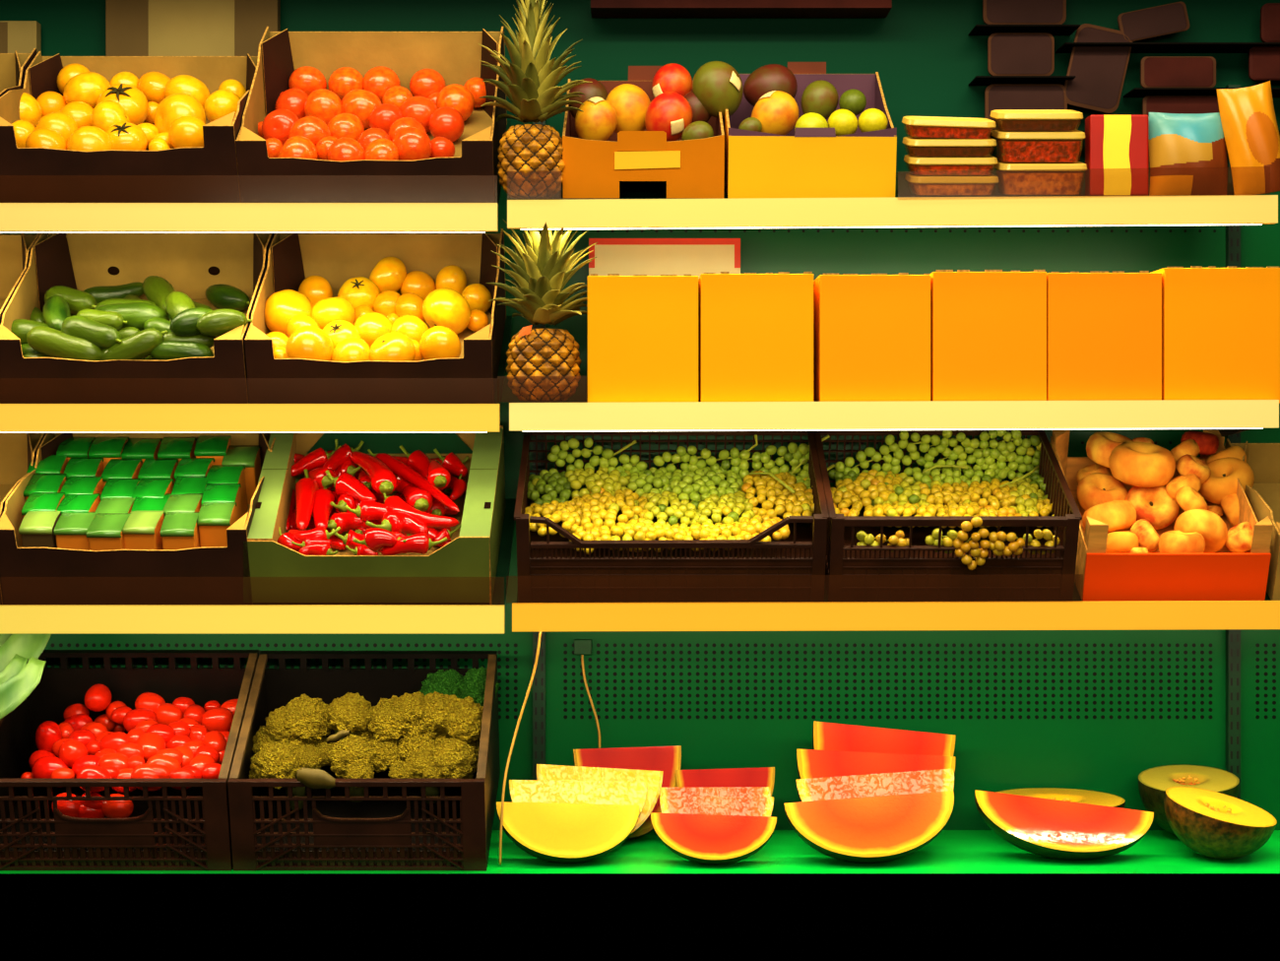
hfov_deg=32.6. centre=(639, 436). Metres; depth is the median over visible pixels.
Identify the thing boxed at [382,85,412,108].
tomato
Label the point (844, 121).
lime
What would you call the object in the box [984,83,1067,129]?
tub
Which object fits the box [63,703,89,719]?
tomato
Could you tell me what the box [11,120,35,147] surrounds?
tomato
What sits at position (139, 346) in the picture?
cucumber
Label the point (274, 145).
tomato
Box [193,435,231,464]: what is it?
packet
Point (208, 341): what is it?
cucumber
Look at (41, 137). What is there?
tomato
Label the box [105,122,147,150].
tomato
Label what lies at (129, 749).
tomato
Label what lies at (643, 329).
carton
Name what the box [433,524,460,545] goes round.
pepper
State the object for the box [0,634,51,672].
leeks
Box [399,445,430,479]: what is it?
pepper
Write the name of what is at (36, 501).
packet
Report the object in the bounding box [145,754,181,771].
tomato
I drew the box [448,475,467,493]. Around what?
pepper
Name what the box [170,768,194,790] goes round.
tomato
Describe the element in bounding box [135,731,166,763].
tomato
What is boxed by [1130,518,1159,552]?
peach
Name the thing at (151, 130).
tomato
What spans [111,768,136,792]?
tomato
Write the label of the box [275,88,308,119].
tomato
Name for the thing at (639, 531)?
grape bunch
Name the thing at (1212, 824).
halved melon
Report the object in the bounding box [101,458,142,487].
packet
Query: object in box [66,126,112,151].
tomato
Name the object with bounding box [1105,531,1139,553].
peach
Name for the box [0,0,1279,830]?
wall
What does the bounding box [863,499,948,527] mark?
grape bunch
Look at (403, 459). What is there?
pepper
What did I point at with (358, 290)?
tomato
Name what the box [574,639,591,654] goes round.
socket plate
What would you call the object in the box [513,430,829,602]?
plastic crate
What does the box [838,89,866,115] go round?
lime
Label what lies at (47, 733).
tomato
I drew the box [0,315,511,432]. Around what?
display shelf
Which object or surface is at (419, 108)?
tomato
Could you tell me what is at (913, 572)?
plastic crate
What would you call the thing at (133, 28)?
storage box
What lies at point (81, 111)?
tomato
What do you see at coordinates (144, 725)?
tomato
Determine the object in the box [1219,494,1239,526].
peach
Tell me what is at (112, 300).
cucumber
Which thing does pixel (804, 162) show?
box
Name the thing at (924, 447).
grape bunch
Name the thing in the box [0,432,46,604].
cardboard box
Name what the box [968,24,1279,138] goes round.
storage rack
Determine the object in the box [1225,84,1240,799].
upright
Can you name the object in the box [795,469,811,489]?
grape bunch
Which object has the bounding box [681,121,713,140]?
mango
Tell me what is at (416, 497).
pepper
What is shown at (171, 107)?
tomato
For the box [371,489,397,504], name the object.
pepper
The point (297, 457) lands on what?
pepper
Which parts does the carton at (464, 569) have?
panel, panel, panel, panel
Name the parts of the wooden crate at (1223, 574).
corner post, panel, corner post, panel, panel, corner post, panel, corner post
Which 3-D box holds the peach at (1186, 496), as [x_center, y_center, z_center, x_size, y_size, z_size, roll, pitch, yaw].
[1.056,0.126,4.189,0.060,0.062,0.066,0,0,23]
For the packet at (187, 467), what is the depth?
4.25 m
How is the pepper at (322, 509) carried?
on the pepper
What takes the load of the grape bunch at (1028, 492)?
in the plastic crate at (913, 572)
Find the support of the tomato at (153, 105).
in the cardboard box at (208, 173)
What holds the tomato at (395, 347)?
in the cardboard box at (471, 377)
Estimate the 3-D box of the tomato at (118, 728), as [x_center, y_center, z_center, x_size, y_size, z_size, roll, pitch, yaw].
[-1.048,0.586,4.396,0.031,0.025,0.025,0,0,23]
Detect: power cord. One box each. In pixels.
[499,631,541,864]
[580,654,600,748]
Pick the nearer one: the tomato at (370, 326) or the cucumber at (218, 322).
the cucumber at (218, 322)
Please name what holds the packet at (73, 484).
in the cardboard box at (203, 575)
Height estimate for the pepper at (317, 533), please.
0.037 m
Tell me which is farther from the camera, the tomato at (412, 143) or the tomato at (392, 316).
the tomato at (392, 316)
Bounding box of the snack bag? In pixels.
[1148,112,1227,195]
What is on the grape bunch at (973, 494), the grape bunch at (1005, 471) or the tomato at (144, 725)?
the grape bunch at (1005, 471)
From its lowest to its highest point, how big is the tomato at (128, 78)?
0.064 m
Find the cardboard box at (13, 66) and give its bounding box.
[0,48,37,96]
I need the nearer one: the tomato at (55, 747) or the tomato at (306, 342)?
the tomato at (306, 342)
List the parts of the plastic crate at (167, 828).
panel, panel, panel, panel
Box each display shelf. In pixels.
[0,120,510,233]
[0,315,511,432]
[0,498,515,634]
[0,830,1279,873]
[507,172,1278,230]
[509,399,1279,440]
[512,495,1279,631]
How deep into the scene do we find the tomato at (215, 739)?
4.26 m
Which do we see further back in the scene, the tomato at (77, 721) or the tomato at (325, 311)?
the tomato at (77, 721)
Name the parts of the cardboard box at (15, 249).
panel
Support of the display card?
on the display shelf at (1228, 416)
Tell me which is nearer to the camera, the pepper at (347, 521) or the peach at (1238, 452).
the pepper at (347, 521)
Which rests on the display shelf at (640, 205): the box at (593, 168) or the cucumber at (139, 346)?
the box at (593, 168)
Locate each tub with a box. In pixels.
[901,116,999,194]
[982,0,1066,24]
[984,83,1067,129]
[987,32,1054,75]
[990,109,1087,194]
[1117,1,1189,41]
[1140,56,1215,87]
[1142,95,1218,115]
[1248,47,1279,80]
[1260,2,1279,42]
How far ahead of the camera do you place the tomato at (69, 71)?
4.33 m
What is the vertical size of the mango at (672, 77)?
0.090 m
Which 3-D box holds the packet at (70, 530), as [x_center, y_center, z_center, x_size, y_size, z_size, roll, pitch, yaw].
[-1.048,0.199,4.079,0.064,0.115,0.107,0,0,-1]
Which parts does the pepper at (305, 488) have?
pepper stem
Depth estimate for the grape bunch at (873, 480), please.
4.31 m
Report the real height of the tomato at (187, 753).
0.048 m
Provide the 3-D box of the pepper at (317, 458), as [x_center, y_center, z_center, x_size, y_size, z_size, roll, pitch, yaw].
[-0.645,0.049,4.322,0.114,0.061,0.040,0,0,-30]
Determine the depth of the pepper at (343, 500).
4.19 m
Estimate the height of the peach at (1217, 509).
0.026 m
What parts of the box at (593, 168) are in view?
panel, panel, panel, panel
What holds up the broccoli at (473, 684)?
in the plastic crate at (393, 827)
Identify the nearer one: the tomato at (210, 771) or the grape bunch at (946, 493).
the tomato at (210, 771)
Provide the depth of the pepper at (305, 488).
4.18 m
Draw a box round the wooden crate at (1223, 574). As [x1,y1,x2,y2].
[1050,430,1273,601]
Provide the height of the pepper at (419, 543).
0.044 m
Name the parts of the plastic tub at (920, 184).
plastic tub, lid, plastic tub, lid, plastic tub, lid, lid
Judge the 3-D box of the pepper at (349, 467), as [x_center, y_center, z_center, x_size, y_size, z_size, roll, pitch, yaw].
[-0.578,0.074,4.329,0.078,0.052,0.047,0,0,10]
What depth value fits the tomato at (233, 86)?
4.35 m
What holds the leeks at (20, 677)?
in the plastic crate
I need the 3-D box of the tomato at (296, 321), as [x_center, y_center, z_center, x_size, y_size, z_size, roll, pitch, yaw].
[-0.641,-0.199,4.173,0.069,0.069,0.067,0,0,32]
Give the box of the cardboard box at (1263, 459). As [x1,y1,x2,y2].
[1224,439,1279,600]
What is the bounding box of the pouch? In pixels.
[1216,80,1279,194]
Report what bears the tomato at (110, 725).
in the plastic crate at (167, 828)
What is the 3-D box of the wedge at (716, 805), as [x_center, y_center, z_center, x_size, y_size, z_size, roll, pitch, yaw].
[0.148,0.754,4.216,0.222,0.114,0.071,0,0,2]
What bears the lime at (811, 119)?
in the box at (804, 162)
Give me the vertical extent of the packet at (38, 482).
0.119 m
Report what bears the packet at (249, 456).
in the cardboard box at (203, 575)
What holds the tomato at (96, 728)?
in the plastic crate at (167, 828)
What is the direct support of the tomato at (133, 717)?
in the plastic crate at (167, 828)
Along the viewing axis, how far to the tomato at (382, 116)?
4.20 m
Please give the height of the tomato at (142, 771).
0.051 m
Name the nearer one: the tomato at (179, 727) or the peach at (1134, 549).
the peach at (1134, 549)
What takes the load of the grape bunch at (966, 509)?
in the plastic crate at (913, 572)
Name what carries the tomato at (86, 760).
in the plastic crate at (167, 828)
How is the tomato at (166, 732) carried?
in the plastic crate at (167, 828)
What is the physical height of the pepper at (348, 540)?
0.044 m
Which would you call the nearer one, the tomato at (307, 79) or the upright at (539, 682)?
the tomato at (307, 79)
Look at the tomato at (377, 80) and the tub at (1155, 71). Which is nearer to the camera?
the tomato at (377, 80)
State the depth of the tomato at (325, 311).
4.19 m
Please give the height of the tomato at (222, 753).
0.031 m
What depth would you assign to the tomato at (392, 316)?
4.26 m
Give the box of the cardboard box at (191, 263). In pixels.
[0,233,274,403]
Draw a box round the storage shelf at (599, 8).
[590,0,892,17]
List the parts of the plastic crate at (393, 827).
panel, panel, panel, panel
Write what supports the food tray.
on the storage rack
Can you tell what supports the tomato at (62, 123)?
in the cardboard box at (208, 173)
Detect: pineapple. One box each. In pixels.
[477,0,592,198]
[485,193,597,401]
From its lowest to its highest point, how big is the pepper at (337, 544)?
0.040 m
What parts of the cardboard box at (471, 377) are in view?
panel, panel, panel, panel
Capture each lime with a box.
[794,112,828,131]
[827,109,857,135]
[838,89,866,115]
[857,108,887,136]
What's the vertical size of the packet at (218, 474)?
0.116 m
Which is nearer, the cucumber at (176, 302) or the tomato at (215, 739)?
the cucumber at (176, 302)
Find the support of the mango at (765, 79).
in the box at (804, 162)
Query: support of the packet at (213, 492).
in the cardboard box at (203, 575)
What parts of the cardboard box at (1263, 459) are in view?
panel, panel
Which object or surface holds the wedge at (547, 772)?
on the display shelf at (950, 851)
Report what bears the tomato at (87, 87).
in the cardboard box at (208, 173)
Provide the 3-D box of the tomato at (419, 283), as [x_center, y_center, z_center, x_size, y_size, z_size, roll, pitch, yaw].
[-0.445,-0.296,4.382,0.071,0.070,0.071,0,0,10]
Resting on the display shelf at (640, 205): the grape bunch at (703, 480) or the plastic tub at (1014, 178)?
the plastic tub at (1014, 178)
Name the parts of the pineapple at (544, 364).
crown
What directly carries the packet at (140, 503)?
in the cardboard box at (203, 575)
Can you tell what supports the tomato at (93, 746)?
in the plastic crate at (167, 828)
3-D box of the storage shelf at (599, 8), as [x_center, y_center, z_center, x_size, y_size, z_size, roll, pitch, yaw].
[0.203,-0.869,4.442,0.604,0.020,0.105,0,0,0]
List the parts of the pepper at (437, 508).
pepper stem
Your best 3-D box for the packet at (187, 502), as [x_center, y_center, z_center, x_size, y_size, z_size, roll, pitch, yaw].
[-0.861,0.167,4.146,0.061,0.117,0.108,0,0,3]
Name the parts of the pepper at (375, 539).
pepper stem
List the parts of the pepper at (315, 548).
pepper stem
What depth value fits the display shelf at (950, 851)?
4.16 m
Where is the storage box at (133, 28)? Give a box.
[105,0,280,56]
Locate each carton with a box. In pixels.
[243,425,505,604]
[587,273,698,402]
[698,271,813,401]
[813,272,930,401]
[929,269,1046,400]
[1046,270,1161,400]
[1151,265,1279,403]
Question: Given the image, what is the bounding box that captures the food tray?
[1064,23,1132,113]
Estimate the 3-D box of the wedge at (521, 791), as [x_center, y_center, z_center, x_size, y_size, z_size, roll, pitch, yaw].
[-0.118,0.740,4.242,0.272,0.143,0.085,0,0,-4]
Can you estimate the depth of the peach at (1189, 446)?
4.27 m
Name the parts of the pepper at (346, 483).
pepper stem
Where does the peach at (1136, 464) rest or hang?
in the wooden crate at (1223, 574)
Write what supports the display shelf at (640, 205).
attached to the upright at (539, 682)
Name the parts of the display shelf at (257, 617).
price rail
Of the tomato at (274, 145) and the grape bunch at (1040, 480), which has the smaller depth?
the tomato at (274, 145)
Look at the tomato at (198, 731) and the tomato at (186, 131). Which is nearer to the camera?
the tomato at (186, 131)
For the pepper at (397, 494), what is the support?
in the carton at (464, 569)
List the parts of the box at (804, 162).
panel, panel, panel, panel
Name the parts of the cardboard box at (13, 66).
panel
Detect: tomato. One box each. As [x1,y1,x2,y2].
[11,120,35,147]
[19,92,42,127]
[20,771,33,778]
[25,128,66,149]
[28,749,56,767]
[31,756,68,778]
[35,111,78,142]
[35,720,62,754]
[36,91,65,116]
[50,767,74,787]
[51,792,80,817]
[52,737,72,757]
[57,63,90,94]
[58,721,73,738]
[58,739,88,767]
[60,101,93,127]
[63,71,110,108]
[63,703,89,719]
[64,713,92,730]
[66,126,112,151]
[68,729,95,745]
[71,755,100,778]
[76,765,111,792]
[77,804,105,818]
[80,721,108,736]
[80,791,103,809]
[83,683,112,711]
[85,739,100,755]
[90,100,130,130]
[93,713,116,731]
[94,748,116,757]
[95,731,114,742]
[96,83,148,125]
[97,752,128,769]
[99,731,127,751]
[101,765,119,778]
[101,793,133,818]
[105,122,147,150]
[105,701,127,720]
[109,71,138,88]
[111,705,131,724]
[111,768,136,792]
[112,723,126,732]
[116,742,144,758]
[123,707,157,732]
[127,728,145,743]
[128,755,145,768]
[130,764,161,791]
[134,692,165,711]
[134,718,158,732]
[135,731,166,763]
[137,71,170,103]
[137,123,159,148]
[145,101,158,124]
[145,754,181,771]
[146,723,175,743]
[148,137,170,150]
[152,764,170,778]
[153,131,173,148]
[154,92,205,132]
[154,703,183,724]
[155,748,183,765]
[163,74,210,108]
[165,734,191,749]
[168,115,205,148]
[168,720,190,736]
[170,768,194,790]
[172,697,194,713]
[174,745,194,767]
[179,717,198,727]
[183,704,205,723]
[183,740,205,753]
[183,765,202,778]
[189,723,208,741]
[189,753,215,770]
[193,745,219,763]
[200,706,234,731]
[201,730,226,752]
[201,763,221,778]
[203,89,240,122]
[203,700,220,710]
[217,78,246,98]
[217,750,225,764]
[219,730,229,743]
[220,699,238,714]
[257,121,263,138]
[261,109,298,145]
[264,289,312,337]
[265,137,282,157]
[266,331,288,349]
[273,346,287,358]
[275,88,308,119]
[277,135,318,159]
[285,325,334,360]
[286,314,320,337]
[288,65,326,95]
[288,116,331,145]
[298,275,332,307]
[304,88,342,125]
[311,296,355,329]
[315,135,337,160]
[322,320,361,347]
[326,137,364,161]
[327,66,363,100]
[327,113,364,140]
[331,336,370,361]
[337,276,380,310]
[341,88,382,128]
[353,305,373,324]
[353,312,392,347]
[357,128,390,150]
[362,65,400,103]
[364,138,399,160]
[368,103,403,134]
[369,256,406,292]
[369,331,415,361]
[373,290,400,316]
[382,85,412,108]
[386,313,398,322]
[388,117,426,140]
[390,315,428,342]
[391,127,432,160]
[394,292,425,321]
[399,96,437,132]
[399,270,436,299]
[409,68,446,97]
[411,339,422,361]
[419,325,461,360]
[422,287,471,334]
[427,91,439,105]
[428,106,464,142]
[430,136,454,158]
[435,264,466,294]
[436,83,474,121]
[461,283,491,312]
[463,76,486,107]
[467,309,488,331]
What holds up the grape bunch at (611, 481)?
in the plastic crate at (549, 568)
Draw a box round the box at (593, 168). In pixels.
[562,65,724,197]
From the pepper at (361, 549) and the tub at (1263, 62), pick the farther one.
the tub at (1263, 62)
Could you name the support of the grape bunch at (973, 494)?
in the plastic crate at (913, 572)
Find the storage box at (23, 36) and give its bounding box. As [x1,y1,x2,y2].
[0,20,41,53]
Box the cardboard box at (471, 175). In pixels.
[235,26,507,202]
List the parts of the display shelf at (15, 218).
price rail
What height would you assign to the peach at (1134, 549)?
0.024 m
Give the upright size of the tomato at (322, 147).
0.051 m
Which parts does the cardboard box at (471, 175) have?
panel, panel, panel, panel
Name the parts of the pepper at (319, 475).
pepper stem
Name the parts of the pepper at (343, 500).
pepper stem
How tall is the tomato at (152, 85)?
0.071 m
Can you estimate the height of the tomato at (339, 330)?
0.077 m
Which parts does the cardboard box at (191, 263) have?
panel, panel, panel, panel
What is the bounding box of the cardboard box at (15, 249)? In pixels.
[0,233,40,324]
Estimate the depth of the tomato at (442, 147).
4.09 m
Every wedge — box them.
[496,801,639,863]
[509,779,647,817]
[535,764,663,836]
[573,745,681,838]
[650,812,776,864]
[659,786,770,796]
[659,796,773,816]
[675,767,774,796]
[783,790,954,863]
[795,768,954,801]
[796,748,956,778]
[812,720,956,756]
[974,789,1153,860]
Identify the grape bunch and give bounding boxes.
[524,500,582,537]
[527,467,573,505]
[547,437,637,471]
[565,466,631,497]
[569,525,593,554]
[570,487,648,539]
[585,518,693,552]
[607,453,647,476]
[627,466,673,497]
[629,490,701,529]
[652,445,719,480]
[659,463,743,501]
[672,520,746,551]
[687,486,755,524]
[716,434,774,480]
[732,514,790,541]
[741,470,798,517]
[765,434,830,476]
[773,463,834,518]
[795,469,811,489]
[828,460,860,483]
[831,487,862,515]
[834,468,902,507]
[844,447,900,475]
[856,530,880,545]
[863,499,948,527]
[871,472,930,514]
[874,530,908,552]
[879,430,934,466]
[902,460,970,489]
[909,475,968,515]
[918,430,974,456]
[925,528,958,553]
[935,438,995,472]
[941,503,996,528]
[953,516,990,570]
[960,478,1017,515]
[961,462,1000,487]
[976,504,1022,527]
[978,429,1030,462]
[988,448,1038,487]
[988,530,1024,556]
[999,477,1044,515]
[1023,528,1059,555]
[1024,435,1051,481]
[1028,498,1061,527]
[1036,474,1056,499]
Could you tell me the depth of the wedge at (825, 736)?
4.42 m
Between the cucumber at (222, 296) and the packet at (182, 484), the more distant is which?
the cucumber at (222, 296)
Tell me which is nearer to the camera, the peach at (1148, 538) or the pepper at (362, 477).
the peach at (1148, 538)
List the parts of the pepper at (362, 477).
pepper stem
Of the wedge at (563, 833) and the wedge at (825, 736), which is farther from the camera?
the wedge at (825, 736)
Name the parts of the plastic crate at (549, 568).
panel, panel, panel, panel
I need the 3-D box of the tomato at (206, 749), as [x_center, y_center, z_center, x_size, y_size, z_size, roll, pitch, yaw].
[-0.833,0.615,4.209,0.049,0.040,0.040,0,0,-1]
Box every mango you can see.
[569,77,608,119]
[575,96,617,140]
[605,83,650,133]
[644,91,692,141]
[651,63,692,97]
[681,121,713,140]
[684,91,710,123]
[692,61,743,118]
[738,117,762,131]
[743,64,797,106]
[751,90,799,135]
[801,79,838,119]
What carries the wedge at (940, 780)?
on the display shelf at (950, 851)
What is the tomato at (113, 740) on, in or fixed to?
in the plastic crate at (167, 828)
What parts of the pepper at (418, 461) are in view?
pepper stem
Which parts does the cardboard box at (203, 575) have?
panel, panel, panel, panel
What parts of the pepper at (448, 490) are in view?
pepper stem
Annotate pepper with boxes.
[277,527,301,551]
[286,489,295,531]
[287,526,340,543]
[289,509,299,530]
[291,445,340,476]
[291,537,331,547]
[294,452,304,462]
[294,468,319,530]
[298,542,338,555]
[308,467,336,490]
[308,519,353,536]
[312,487,335,529]
[322,440,364,470]
[325,469,377,502]
[327,438,338,452]
[327,512,381,534]
[328,534,345,550]
[329,494,360,511]
[330,528,364,549]
[332,490,338,512]
[333,460,361,477]
[344,500,387,521]
[345,543,378,555]
[349,450,397,495]
[352,527,397,552]
[353,519,382,534]
[357,468,372,490]
[358,533,383,552]
[365,511,429,534]
[367,448,459,511]
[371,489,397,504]
[381,533,447,555]
[383,493,458,527]
[390,531,406,542]
[392,455,407,464]
[393,474,415,493]
[393,492,404,501]
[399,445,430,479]
[401,485,433,512]
[427,459,450,490]
[427,527,449,547]
[428,500,445,515]
[429,455,469,475]
[433,448,467,477]
[433,498,459,514]
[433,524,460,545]
[435,527,450,531]
[441,475,453,494]
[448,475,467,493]
[449,473,466,501]
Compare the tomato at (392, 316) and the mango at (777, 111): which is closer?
the mango at (777, 111)
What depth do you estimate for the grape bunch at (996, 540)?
3.98 m
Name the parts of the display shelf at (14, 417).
price rail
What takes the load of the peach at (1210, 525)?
in the wooden crate at (1223, 574)
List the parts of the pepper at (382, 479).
pepper stem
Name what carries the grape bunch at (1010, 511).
in the plastic crate at (913, 572)
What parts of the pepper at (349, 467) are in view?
pepper stem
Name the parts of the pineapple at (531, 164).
crown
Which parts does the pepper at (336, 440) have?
pepper stem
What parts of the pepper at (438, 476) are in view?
pepper stem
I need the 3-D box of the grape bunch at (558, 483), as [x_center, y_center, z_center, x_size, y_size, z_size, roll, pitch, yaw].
[-0.179,0.104,4.329,0.096,0.079,0.150,0,0,0]
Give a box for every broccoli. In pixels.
[248,693,333,810]
[296,692,377,802]
[367,691,483,803]
[419,668,463,696]
[456,665,499,705]
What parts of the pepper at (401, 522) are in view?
pepper stem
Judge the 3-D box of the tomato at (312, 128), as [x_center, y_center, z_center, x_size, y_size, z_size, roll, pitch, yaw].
[-0.622,-0.562,4.126,0.078,0.081,0.081,0,0,22]
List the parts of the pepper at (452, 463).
pepper stem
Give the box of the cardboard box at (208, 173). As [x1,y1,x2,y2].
[0,51,257,202]
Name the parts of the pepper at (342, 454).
pepper stem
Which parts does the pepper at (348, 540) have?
pepper stem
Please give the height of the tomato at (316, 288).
0.074 m
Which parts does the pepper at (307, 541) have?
pepper stem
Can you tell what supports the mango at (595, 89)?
in the box at (593, 168)
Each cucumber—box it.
[10,319,48,344]
[21,343,40,355]
[23,353,51,357]
[26,325,102,360]
[29,307,45,323]
[42,295,70,331]
[44,285,96,314]
[61,315,122,349]
[76,308,127,330]
[83,281,143,303]
[94,298,156,309]
[95,302,171,330]
[101,327,167,360]
[118,326,140,338]
[124,294,140,299]
[142,275,175,316]
[142,355,155,360]
[143,317,172,332]
[149,340,213,360]
[163,331,217,347]
[165,291,195,318]
[169,307,212,335]
[192,301,212,310]
[195,308,252,336]
[205,284,250,311]
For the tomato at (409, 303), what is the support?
in the cardboard box at (471, 377)
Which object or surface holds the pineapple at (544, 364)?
on the display shelf at (1228, 416)
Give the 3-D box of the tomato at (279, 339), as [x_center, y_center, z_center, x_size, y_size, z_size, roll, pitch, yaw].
[-0.685,-0.168,4.123,0.057,0.058,0.056,0,0,15]
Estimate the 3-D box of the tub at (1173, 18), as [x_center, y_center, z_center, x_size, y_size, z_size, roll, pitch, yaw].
[1.041,-0.839,4.457,0.145,0.083,0.055,0,0,0]
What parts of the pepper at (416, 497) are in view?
pepper stem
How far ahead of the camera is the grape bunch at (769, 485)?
4.28 m
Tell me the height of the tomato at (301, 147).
0.075 m
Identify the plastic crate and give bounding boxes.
[0,649,258,870]
[227,650,499,870]
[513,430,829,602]
[813,429,1082,601]
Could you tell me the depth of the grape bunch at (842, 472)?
4.38 m
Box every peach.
[1076,463,1112,483]
[1076,472,1127,510]
[1082,500,1137,533]
[1086,432,1134,467]
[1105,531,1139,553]
[1108,442,1175,487]
[1125,485,1179,529]
[1127,547,1148,553]
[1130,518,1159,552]
[1132,437,1153,444]
[1157,530,1205,553]
[1165,473,1201,500]
[1170,439,1200,464]
[1173,509,1227,553]
[1174,485,1208,511]
[1175,453,1211,484]
[1180,431,1218,454]
[1199,456,1254,504]
[1205,446,1246,463]
[1207,505,1223,516]
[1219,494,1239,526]
[1224,521,1253,553]
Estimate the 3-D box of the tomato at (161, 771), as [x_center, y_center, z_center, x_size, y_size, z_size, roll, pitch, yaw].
[-0.897,0.629,4.071,0.046,0.038,0.036,0,0,-21]
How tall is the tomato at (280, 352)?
0.038 m
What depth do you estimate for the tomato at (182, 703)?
4.36 m
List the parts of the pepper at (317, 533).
pepper stem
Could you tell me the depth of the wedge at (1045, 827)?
4.17 m
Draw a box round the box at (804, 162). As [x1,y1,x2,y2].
[722,62,896,197]
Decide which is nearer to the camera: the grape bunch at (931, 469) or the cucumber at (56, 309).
the cucumber at (56, 309)
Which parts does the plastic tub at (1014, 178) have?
plastic tub, lid, plastic tub, lid, lid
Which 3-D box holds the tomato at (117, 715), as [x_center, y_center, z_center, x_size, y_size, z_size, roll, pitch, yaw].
[-1.026,0.554,4.341,0.045,0.036,0.036,0,0,-1]
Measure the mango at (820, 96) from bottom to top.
0.082 m
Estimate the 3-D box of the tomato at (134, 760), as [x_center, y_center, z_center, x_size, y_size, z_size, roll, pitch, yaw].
[-0.957,0.624,4.154,0.036,0.036,0.044,0,0,-26]
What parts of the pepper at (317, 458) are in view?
pepper stem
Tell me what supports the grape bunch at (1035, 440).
in the plastic crate at (913, 572)
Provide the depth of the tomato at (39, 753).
4.23 m
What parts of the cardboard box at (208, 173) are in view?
panel, panel, panel, panel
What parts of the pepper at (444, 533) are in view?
pepper stem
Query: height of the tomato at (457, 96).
0.078 m
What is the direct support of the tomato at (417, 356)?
in the cardboard box at (471, 377)
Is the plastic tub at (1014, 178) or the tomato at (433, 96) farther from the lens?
the tomato at (433, 96)
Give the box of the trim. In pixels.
[0,873,1279,960]
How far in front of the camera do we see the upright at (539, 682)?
4.48 m
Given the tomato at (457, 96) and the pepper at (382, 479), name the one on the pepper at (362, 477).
the pepper at (382, 479)
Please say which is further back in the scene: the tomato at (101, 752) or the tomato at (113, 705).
the tomato at (113, 705)
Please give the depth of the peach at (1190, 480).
4.21 m
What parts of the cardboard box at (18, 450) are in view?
panel, panel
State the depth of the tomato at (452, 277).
4.35 m
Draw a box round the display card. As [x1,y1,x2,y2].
[588,238,740,279]
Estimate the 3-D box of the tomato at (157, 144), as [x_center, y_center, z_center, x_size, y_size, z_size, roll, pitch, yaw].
[-0.901,-0.537,4.107,0.044,0.045,0.047,0,0,24]
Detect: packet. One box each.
[18,511,61,547]
[21,492,65,516]
[23,473,66,500]
[26,453,67,473]
[53,512,96,550]
[56,436,95,461]
[56,493,100,513]
[60,476,103,502]
[64,457,103,480]
[85,512,130,550]
[88,436,128,469]
[94,497,134,513]
[100,478,140,501]
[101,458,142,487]
[121,438,161,465]
[122,511,164,549]
[130,493,171,516]
[131,478,173,498]
[137,458,178,486]
[157,437,196,464]
[160,512,200,549]
[162,493,202,515]
[171,476,207,494]
[173,457,214,479]
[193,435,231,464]
[196,502,236,546]
[200,483,242,520]
[205,464,247,515]
[221,445,260,504]
[1085,114,1148,195]
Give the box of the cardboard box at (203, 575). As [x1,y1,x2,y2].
[0,432,275,604]
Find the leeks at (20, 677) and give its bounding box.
[0,653,46,719]
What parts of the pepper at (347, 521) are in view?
pepper stem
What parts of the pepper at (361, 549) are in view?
pepper stem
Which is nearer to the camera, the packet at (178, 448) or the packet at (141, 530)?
the packet at (141, 530)
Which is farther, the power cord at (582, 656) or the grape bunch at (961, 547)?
the power cord at (582, 656)
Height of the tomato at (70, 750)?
0.056 m
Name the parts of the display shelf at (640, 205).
price rail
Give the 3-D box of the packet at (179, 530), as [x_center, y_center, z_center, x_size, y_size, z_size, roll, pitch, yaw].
[-0.853,0.200,4.077,0.062,0.116,0.109,0,0,-1]
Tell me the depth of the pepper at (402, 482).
4.27 m
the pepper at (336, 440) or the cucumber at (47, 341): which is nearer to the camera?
the cucumber at (47, 341)
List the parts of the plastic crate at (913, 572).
panel, panel, panel, panel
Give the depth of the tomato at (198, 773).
4.13 m
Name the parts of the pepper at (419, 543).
pepper stem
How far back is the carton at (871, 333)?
4.02 m
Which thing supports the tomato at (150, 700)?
in the plastic crate at (167, 828)
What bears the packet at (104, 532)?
in the cardboard box at (203, 575)
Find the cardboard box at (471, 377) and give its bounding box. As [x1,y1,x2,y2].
[244,228,506,403]
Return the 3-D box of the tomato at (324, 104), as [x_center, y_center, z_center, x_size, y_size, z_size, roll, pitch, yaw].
[-0.616,-0.636,4.264,0.081,0.081,0.075,0,0,36]
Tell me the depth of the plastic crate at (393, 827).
4.08 m
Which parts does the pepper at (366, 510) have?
pepper stem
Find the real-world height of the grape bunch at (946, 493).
0.083 m
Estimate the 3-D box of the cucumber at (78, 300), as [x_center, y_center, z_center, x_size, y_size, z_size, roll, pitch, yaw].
[-1.107,-0.265,4.264,0.121,0.059,0.053,0,0,19]
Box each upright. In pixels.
[532,120,545,779]
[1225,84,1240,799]
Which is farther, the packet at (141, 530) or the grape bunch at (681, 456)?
the grape bunch at (681, 456)

